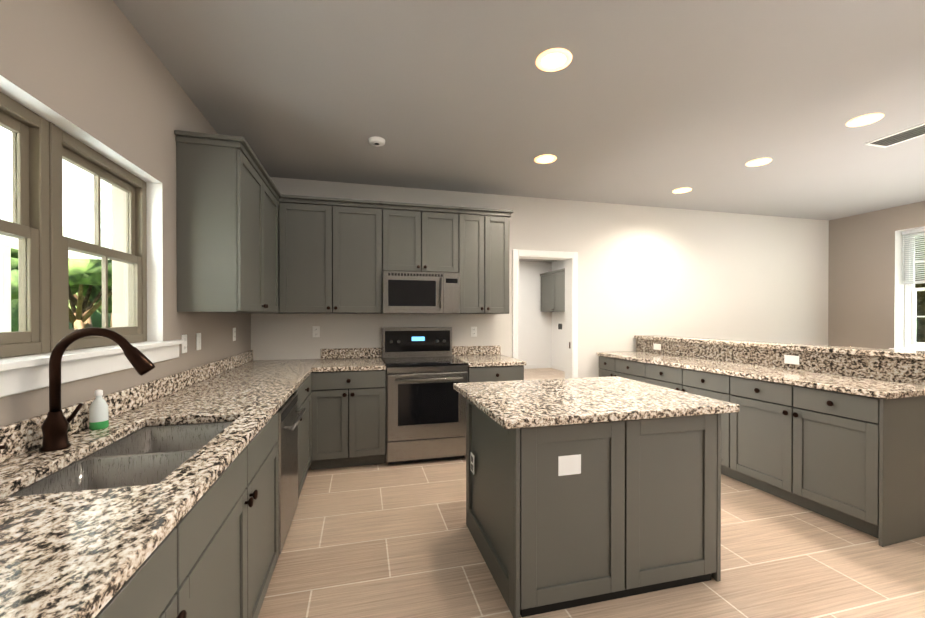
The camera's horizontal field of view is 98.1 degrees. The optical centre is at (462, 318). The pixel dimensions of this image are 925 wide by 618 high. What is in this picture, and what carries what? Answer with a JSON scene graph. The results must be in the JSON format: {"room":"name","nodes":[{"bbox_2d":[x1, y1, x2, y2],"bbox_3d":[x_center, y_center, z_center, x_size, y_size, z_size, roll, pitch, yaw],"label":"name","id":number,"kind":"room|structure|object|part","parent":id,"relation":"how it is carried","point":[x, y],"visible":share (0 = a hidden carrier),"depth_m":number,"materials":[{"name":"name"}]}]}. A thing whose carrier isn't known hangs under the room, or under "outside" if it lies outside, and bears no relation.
{"room":"kitchen","nodes":[
{"label":"kitchen","id":0,"kind":"room"},
{"bbox_2d":[0,126,111,331],"bbox_3d":[-3.962,0.127,2.020,4.055,2.660,12.000,0,0,-14],"label":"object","id":1,"kind":"object","parent":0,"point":[6,214],"depth_m":4.07,"materials":[{"name":"concrete"}]},
{"bbox_2d":[0,0,250,426],"bbox_3d":[-1.373,-0.031,0.558,0.240,2.770,7.420,0,0,-14],"label":"wall","id":2,"kind":"structure","parent":0,"point":[97,76],"depth_m":1.88,"materials":[{"name":"paint"}]},
{"bbox_2d":[0,92,146,357],"bbox_3d":[-1.607,-0.309,1.535,0.075,0.880,1.406,0,0,-14],"label":"window","id":3,"kind":"structure","parent":2,"relation":"in","point":[42,148],"depth_m":1.54,"materials":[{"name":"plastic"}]},
{"bbox_2d":[0,340,184,397],"bbox_3d":[-1.508,0.186,1.390,0.185,0.107,2.076,0,0,-14],"label":"window sill","id":4,"kind":"structure","parent":2,"relation":"attached to","point":[22,374],"depth_m":1.53,"materials":[{"name":"white wood"}]},
{"bbox_2d":[0,350,252,462],"bbox_3d":[-1.476,0.383,1.513,0.022,0.103,5.198,0,0,-14],"label":"backsplash","id":5,"kind":"structure","parent":2,"relation":"attached to","point":[21,437],"depth_m":1.80,"materials":[{"name":"stone"}]},
{"bbox_2d":[181,334,186,352],"bbox_3d":[-1.737,0.160,2.510,0.007,0.115,0.072,0,0,-14],"label":"electrical outlet","id":6,"kind":"object","parent":2,"relation":"attached to","point":[184,345],"visible":0.98,"depth_m":2.50,"materials":[{"name":"white plastic"}]},
{"bbox_2d":[196,333,200,349],"bbox_3d":[-1.792,0.159,2.733,0.012,0.115,0.072,0,0,-14],"label":"electrical outlet","id":7,"kind":"object","parent":2,"relation":"attached to","point":[198,341],"visible":1,"depth_m":2.72,"materials":[{"name":"white plastic"}]},
{"bbox_2d":[175,134,281,313],"bbox_3d":[-1.694,-0.568,3.029,0.344,1.050,1.192,0,0,-14],"label":"upper cabinet","id":8,"kind":"object","parent":2,"relation":"attached to","point":[246,243],"depth_m":2.47,"materials":[{"name":"paint"}]},
{"bbox_2d":[233,328,235,340],"bbox_3d":[-1.987,0.140,3.498,0.007,0.115,0.072,0,0,-14],"label":"electrical outlet","id":9,"kind":"object","parent":2,"relation":"attached to","point":[234,334],"visible":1,"depth_m":3.49,"materials":[{"name":"white plastic"}]},
{"bbox_2d":[113,0,924,261],"bbox_3d":[1.878,-1.483,4.064,8.265,0.100,12.640,0,0,-14],"label":"ceiling","id":10,"kind":"structure","parent":0,"point":[653,103],"depth_m":2.55,"materials":[{"name":"paint"}]},
{"bbox_2d":[368,136,384,145],"bbox_3d":[-0.687,-1.413,3.221,0.132,0.031,0.132,0,0,-14],"label":"smoke detector","id":11,"kind":"object","parent":10,"relation":"attached to","point":[376,141],"visible":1,"depth_m":3.19,"materials":[{"name":"white plastic"}]},
{"bbox_2d":[534,155,556,163],"bbox_3d":[0.744,-1.426,3.603,0.196,0.009,0.196,0,0,-14],"label":"recessed light","id":12,"kind":"object","parent":10,"relation":"in","point":[543,159],"visible":1,"depth_m":3.60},
{"bbox_2d":[536,48,571,71],"bbox_3d":[0.503,-1.419,2.211,0.196,0.009,0.196,0,0,-14],"label":"recessed light","id":13,"kind":"object","parent":10,"relation":"in","point":[553,59],"visible":1,"depth_m":2.20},
{"bbox_2d":[672,187,691,193],"bbox_3d":[2.462,-1.431,4.501,0.196,0.009,0.196,0,0,-14],"label":"recessed light","id":14,"kind":"object","parent":10,"relation":"in","point":[681,190],"visible":0.98,"depth_m":4.50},
{"bbox_2d":[746,158,771,166],"bbox_3d":[2.711,-1.427,3.677,0.196,0.009,0.196,0,0,-14],"label":"recessed light","id":15,"kind":"object","parent":10,"relation":"in","point":[758,162],"visible":1,"depth_m":3.67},
{"bbox_2d":[846,113,883,126],"bbox_3d":[2.890,-1.423,2.886,0.196,0.009,0.196,0,0,-14],"label":"recessed light","id":16,"kind":"object","parent":10,"relation":"in","point":[867,119],"visible":1,"depth_m":2.88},
{"bbox_2d":[863,123,924,147],"bbox_3d":[3.456,-1.424,3.117,0.250,0.008,0.420,0,0,-14],"label":"ceiling vent","id":17,"kind":"object","parent":10,"relation":"in","point":[903,136],"visible":1,"depth_m":3.16,"materials":[{"name":"silver metal"}]},
{"bbox_2d":[519,261,551,364],"bbox_3d":[0.644,-0.078,10.195,3.420,2.770,0.160,0,0,-14],"label":"wall","id":18,"kind":"structure","parent":0,"point":[541,338],"depth_m":10.41,"materials":[{"name":"white paint"}]},
{"bbox_2d":[524,364,550,368],"bbox_3d":[0.671,1.253,10.117,3.420,0.110,0.018,0,0,-14],"label":"baseboard","id":19,"kind":"structure","parent":18,"relation":"attached to","point":[536,366],"depth_m":10.43,"materials":[{"name":"beige wood"}]},
{"bbox_2d":[251,177,828,377],"bbox_3d":[1.697,-0.053,5.077,7.925,2.770,0.160,0,0,-14],"label":"wall","id":20,"kind":"structure","parent":0,"point":[648,270],"depth_m":5.12,"materials":[{"name":"paint"}]},
{"bbox_2d":[312,326,319,336],"bbox_3d":[-1.524,0.141,4.178,0.072,0.115,0.007,0,0,-14],"label":"electrical outlet","id":21,"kind":"object","parent":20,"relation":"attached to","point":[315,331],"visible":1,"depth_m":4.18,"materials":[{"name":"white plastic"}]},
{"bbox_2d":[278,194,385,313],"bbox_3d":[-1.281,-0.572,3.997,0.927,1.050,0.468,0,0,-14],"label":"upper cabinet","id":22,"kind":"object","parent":20,"relation":"attached to","point":[334,250],"depth_m":3.77,"materials":[{"name":"paint"}]},
{"bbox_2d":[386,202,461,313],"bbox_3d":[-0.463,-0.573,4.204,0.759,1.050,0.468,0,0,-14],"label":"upper cabinet","id":23,"kind":"object","parent":20,"relation":"attached to","point":[418,238],"depth_m":3.98,"materials":[{"name":"paint"}]},
{"bbox_2d":[382,271,459,313],"bbox_3d":[-0.449,-0.252,4.149,0.756,0.408,0.581,0,0,-14],"label":"microwave","id":24,"kind":"object","parent":23,"relation":"attached to","point":[406,292],"visible":1,"depth_m":3.92,"materials":[{"name":"silver metal"}]},
{"bbox_2d":[471,327,476,336],"bbox_3d":[0.130,0.154,4.596,0.072,0.115,0.007,0,0,-14],"label":"electrical outlet","id":25,"kind":"object","parent":20,"relation":"attached to","point":[473,331],"visible":1,"depth_m":4.59,"materials":[{"name":"white plastic"}]},
{"bbox_2d":[462,210,509,313],"bbox_3d":[0.172,-0.574,4.364,0.551,1.050,0.468,0,0,-14],"label":"upper cabinet","id":26,"kind":"object","parent":20,"relation":"attached to","point":[485,233],"depth_m":4.14,"materials":[{"name":"paint"}]},
{"bbox_2d":[512,249,577,377],"bbox_3d":[0.978,0.263,4.893,0.850,2.140,0.188,0,0,-14],"label":"trim","id":27,"kind":"structure","parent":20,"relation":"attached to","point":[571,309],"depth_m":4.89,"materials":[{"name":"white wood"}]},
{"bbox_2d":[551,260,564,366],"bbox_3d":[3.018,-0.068,8.186,0.160,2.770,5.220,0,0,-14],"label":"wall","id":28,"kind":"structure","parent":0,"point":[557,336],"depth_m":10.23,"materials":[{"name":"white paint"}]},
{"bbox_2d":[540,272,551,311],"bbox_3d":[2.275,-0.652,10.089,0.345,0.980,0.720,0,0,-14],"label":"upper cabinet","id":29,"kind":"object","parent":28,"relation":"attached to","point":[546,278],"depth_m":10.08,"materials":[{"name":"paint"}]},
{"bbox_2d":[551,364,564,371],"bbox_3d":[2.954,1.262,8.093,0.014,0.110,5.060,0,0,-14],"label":"baseboard","id":30,"kind":"structure","parent":28,"relation":"attached to","point":[553,366],"depth_m":10.18,"materials":[{"name":"beige wood"}]},
{"bbox_2d":[552,268,564,311],"bbox_3d":[2.451,-0.649,9.391,0.345,0.980,0.720,0,0,-14],"label":"upper cabinet","id":31,"kind":"object","parent":28,"relation":"attached to","point":[552,291],"depth_m":9.47,"materials":[{"name":"paint"}]},
{"bbox_2d":[558,322,562,330],"bbox_3d":[2.454,0.208,10.066,0.012,0.200,0.260,0,0,-14],"label":"washer outlet box","id":32,"kind":"object","parent":28,"relation":"attached to","point":[560,326],"visible":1,"depth_m":10.05,"materials":[{"name":"white plastic"}]},
{"bbox_2d":[258,368,924,617],"bbox_3d":[1.878,1.387,4.078,8.265,0.100,12.640,0,0,-14],"label":"floor","id":33,"kind":"structure","parent":0,"point":[385,540],"depth_m":2.20,"materials":[{"name":"tile"}]},
{"bbox_2d":[95,528,186,617],"bbox_3d":[-0.909,0.916,0.629,0.685,0.875,0.480,0,0,-14],"label":"base cabinet","id":34,"kind":"object","parent":33,"relation":"on","point":[148,589],"visible":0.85,"depth_m":0.82,"materials":[{"name":"paint"}]},
{"bbox_2d":[89,411,278,617],"bbox_3d":[-1.112,0.912,1.432,0.685,0.875,1.177,0,0,-14],"label":"base cabinet","id":35,"kind":"object","parent":33,"relation":"on","point":[227,526],"visible":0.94,"depth_m":1.38,"materials":[{"name":"paint"}]},
{"bbox_2d":[278,391,305,554],"bbox_3d":[-1.312,0.909,2.301,0.723,0.873,0.600,0,0,-14],"label":"dishwasher","id":36,"kind":"object","parent":33,"relation":"on","point":[289,417],"visible":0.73,"depth_m":2.28,"materials":[{"name":"silver metal"}]},
{"bbox_2d":[295,374,310,498],"bbox_3d":[-1.516,0.905,2.973,0.656,0.876,0.798,0,0,-14],"label":"base cabinet","id":37,"kind":"object","parent":33,"relation":"on","point":[303,389],"visible":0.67,"depth_m":2.75,"materials":[{"name":"paint"}]},
{"bbox_2d":[0,359,319,617],"bbox_3d":[-1.166,0.454,1.592,0.663,0.038,5.198,0,0,-14],"label":"countertop","id":38,"kind":"structure","parent":37,"relation":"on","point":[80,554],"depth_m":0.95,"materials":[{"name":"stone"}]},
{"bbox_2d":[39,327,154,451],"bbox_3d":[-1.251,0.234,1.388,0.319,0.404,0.102,0,0,-14],"label":"faucet","id":39,"kind":"object","parent":38,"relation":"on","point":[55,426],"visible":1,"depth_m":1.34,"materials":[{"name":"brown metal"}]},
{"bbox_2d":[89,390,108,429],"bbox_3d":[-1.436,0.358,1.586,0.058,0.153,0.058,0,0,-14],"label":"soap bottle","id":40,"kind":"object","parent":38,"relation":"on","point":[98,415],"visible":1,"depth_m":1.57,"materials":[{"name":"white plastic"}]},
{"bbox_2d":[8,422,231,496],"bbox_3d":[-1.094,0.576,1.405,0.405,0.200,0.820,0,0,-14],"label":"sink","id":41,"kind":"object","parent":38,"relation":"in","point":[149,455],"visible":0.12,"depth_m":1.40,"materials":[{"name":"silver metal"}]},
{"bbox_2d":[311,370,385,469],"bbox_3d":[-1.091,0.900,3.885,0.648,0.875,0.790,0,0,-14],"label":"base cabinet","id":42,"kind":"object","parent":33,"relation":"on","point":[348,418],"visible":0.98,"depth_m":3.54,"materials":[{"name":"paint"}]},
{"bbox_2d":[312,348,385,371],"bbox_3d":[-1.083,0.391,3.897,0.625,0.142,0.768,0,0,-14],"label":"countertop","id":43,"kind":"structure","parent":42,"relation":"on","point":[347,359],"depth_m":4.02,"materials":[{"name":"stone"}]},
{"bbox_2d":[382,327,467,464],"bbox_3d":[-0.397,0.720,4.029,0.760,1.235,0.848,0,0,-14],"label":"range","id":44,"kind":"object","parent":33,"relation":"on","point":[425,406],"visible":0.94,"depth_m":3.71,"materials":[{"name":"silver metal"}]},
{"bbox_2d":[465,365,523,455],"bbox_3d":[0.242,0.899,4.222,0.566,0.875,0.790,0,0,-14],"label":"base cabinet","id":45,"kind":"object","parent":33,"relation":"on","point":[494,373],"visible":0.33,"depth_m":3.86,"materials":[{"name":"paint"}]},
{"bbox_2d":[452,345,525,366],"bbox_3d":[0.249,0.389,4.234,0.586,0.142,0.768,0,0,-14],"label":"countertop","id":46,"kind":"structure","parent":45,"relation":"on","point":[480,356],"depth_m":4.42,"materials":[{"name":"stone"}]},
{"bbox_2d":[466,399,720,617],"bbox_3d":[0.668,0.908,2.344,1.127,0.875,0.885,0,0,-14],"label":"base cabinet","id":47,"kind":"object","parent":33,"relation":"on","point":[559,517],"visible":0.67,"depth_m":1.92,"materials":[{"name":"paint"}]},
{"bbox_2d":[453,376,738,428],"bbox_3d":[0.664,0.450,2.339,1.250,0.038,0.990,0,0,-14],"label":"countertop","id":48,"kind":"structure","parent":47,"relation":"on","point":[528,403],"depth_m":2.09,"materials":[{"name":"stone"}]},
{"bbox_2d":[599,356,615,376],"bbox_3d":[1.984,0.896,4.877,0.615,0.875,0.338,0,0,-14],"label":"base cabinet","id":49,"kind":"object","parent":33,"relation":"on","point":[607,366],"visible":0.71,"depth_m":4.79,"materials":[{"name":"paint"}]},
{"bbox_2d":[614,358,645,382],"bbox_3d":[2.097,0.897,4.502,0.630,0.875,0.504,0,0,-14],"label":"base cabinet","id":50,"kind":"object","parent":33,"relation":"on","point":[632,370],"visible":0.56,"depth_m":4.40,"materials":[{"name":"paint"}]},
{"bbox_2d":[645,363,737,479],"bbox_3d":[2.307,0.901,3.819,0.608,0.875,0.950,0,0,-17],"label":"base cabinet","id":51,"kind":"object","parent":33,"relation":"on","point":[710,385],"visible":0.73,"depth_m":3.51,"materials":[{"name":"paint"}]},
{"bbox_2d":[597,351,924,398],"bbox_3d":[2.329,0.444,3.713,0.725,0.038,2.764,0,0,-14],"label":"countertop","id":52,"kind":"structure","parent":51,"relation":"on","point":[877,388],"depth_m":3.00,"materials":[{"name":"stone"}]},
{"bbox_2d":[730,376,924,546],"bbox_3d":[2.590,0.905,2.902,0.608,0.875,0.970,0,0,-17],"label":"base cabinet","id":53,"kind":"object","parent":33,"relation":"on","point":[814,450],"depth_m":2.59,"materials":[{"name":"paint"}]},
{"bbox_3d":[2.744,0.907,2.453,0.580,0.875,0.020,0,0,-17],"label":"kitchen peninsula cabinet panel","id":54,"kind":"part","parent":53,"relation":"part of","materials":[{"name":"grey wood"}]},
{"bbox_2d":[828,201,924,348],"bbox_3d":[6.418,-0.040,2.443,0.260,2.770,7.260,0,0,-14],"label":"wall","id":55,"kind":"structure","parent":0,"point":[866,288],"depth_m":5.45,"materials":[{"name":"paint"}]},
{"bbox_2d":[889,348,924,350],"bbox_3d":[5.815,0.404,4.588,0.200,0.021,1.370,0,0,-14],"label":"window sill","id":56,"kind":"structure","parent":55,"relation":"attached to","point":[908,349],"depth_m":5.06,"materials":[{"name":"white wood"}]},
{"bbox_2d":[904,234,924,348],"bbox_3d":[5.950,-0.366,4.618,0.070,1.516,1.286,0,0,-14],"label":"window","id":57,"kind":"structure","parent":55,"relation":"in","point":[910,332],"depth_m":5.19,"materials":[{"name":"clear glass"}]},
{"bbox_2d":[902,228,924,283],"bbox_3d":[5.870,-0.779,4.596,0.055,0.687,1.270,0,0,-14],"label":"window blinds","id":58,"kind":"object","parent":57,"relation":"attached to","point":[910,233],"visible":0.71,"depth_m":5.09,"materials":[{"name":"white plastic"}]},
{"bbox_3d":[2.677,0.800,3.890,0.286,1.075,2.811,0,0,-14],"label":"wall","id":59,"kind":"structure","parent":0,"visible":0},
{"bbox_2d":[634,335,924,384],"bbox_3d":[2.721,0.343,3.828,0.290,0.239,2.748,0,0,-17],"label":"backsplash","id":60,"kind":"structure","parent":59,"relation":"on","point":[905,366],"depth_m":3.24,"materials":[{"name":"stone"}]},
{"bbox_2d":[653,344,660,349],"bbox_3d":[2.306,0.339,4.760,0.015,0.072,0.115,0,0,-14],"label":"outlet","id":61,"kind":"object","parent":60,"relation":"attached to","point":[656,346],"visible":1,"depth_m":4.75,"materials":[{"name":"white plastic"}]},
{"bbox_2d":[784,355,798,364],"bbox_3d":[2.743,0.345,3.346,0.015,0.072,0.115,0,0,-14],"label":"outlet","id":62,"kind":"object","parent":60,"relation":"attached to","point":[790,359],"visible":1,"depth_m":3.34,"materials":[{"name":"white plastic"}]},
{"label":"outside","id":63,"kind":"structure","parent":0,"visible":0},
{"bbox_3d":[-3.761,1.496,14.454,160.000,0.180,150.000,0,0,-14],"label":"ground","id":64,"kind":"structure","parent":63,"visible":0},
{"bbox_2d":[11,248,92,327],"bbox_3d":[-13.004,-1.290,13.478,7.698,5.685,8.077,0,0,-14],"label":"tree","id":65,"kind":"object","parent":64,"relation":"on","point":[88,323],"depth_m":13.55,"materials":[{"name":"green plant"}]},
{"bbox_2d":[11,257,111,328],"bbox_3d":[-9.828,-0.574,10.288,5.766,4.283,5.637,0,0,-14],"label":"tree","id":66,"kind":"object","parent":64,"relation":"on","point":[80,288],"depth_m":9.43,"materials":[{"name":"green plant"}]},
{"bbox_2d":[11,293,917,334],"bbox_3d":[-6.164,0.040,30.270,67.952,7.380,82.692,0,0,-14],"label":"hedge","id":67,"kind":"object","parent":64,"relation":"on","point":[15,317],"depth_m":31.29,"materials":[{"name":"green plant"}]},
{"bbox_2d":[915,272,924,341],"bbox_3d":[12.386,-1.689,11.071,8.453,6.508,8.230,0,0,-14],"label":"tree","id":68,"kind":"object","parent":64,"relation":"on","point":[920,310],"depth_m":10.89,"materials":[{"name":"green plant"}]},
{"bbox_2d":[915,236,924,279],"bbox_3d":[10.983,-0.818,8.244,6.435,4.790,6.285,0,0,-14],"label":"tree","id":69,"kind":"object","parent":64,"relation":"on","point":[920,257],"depth_m":7.47,"materials":[{"name":"green plant"}]}
]}

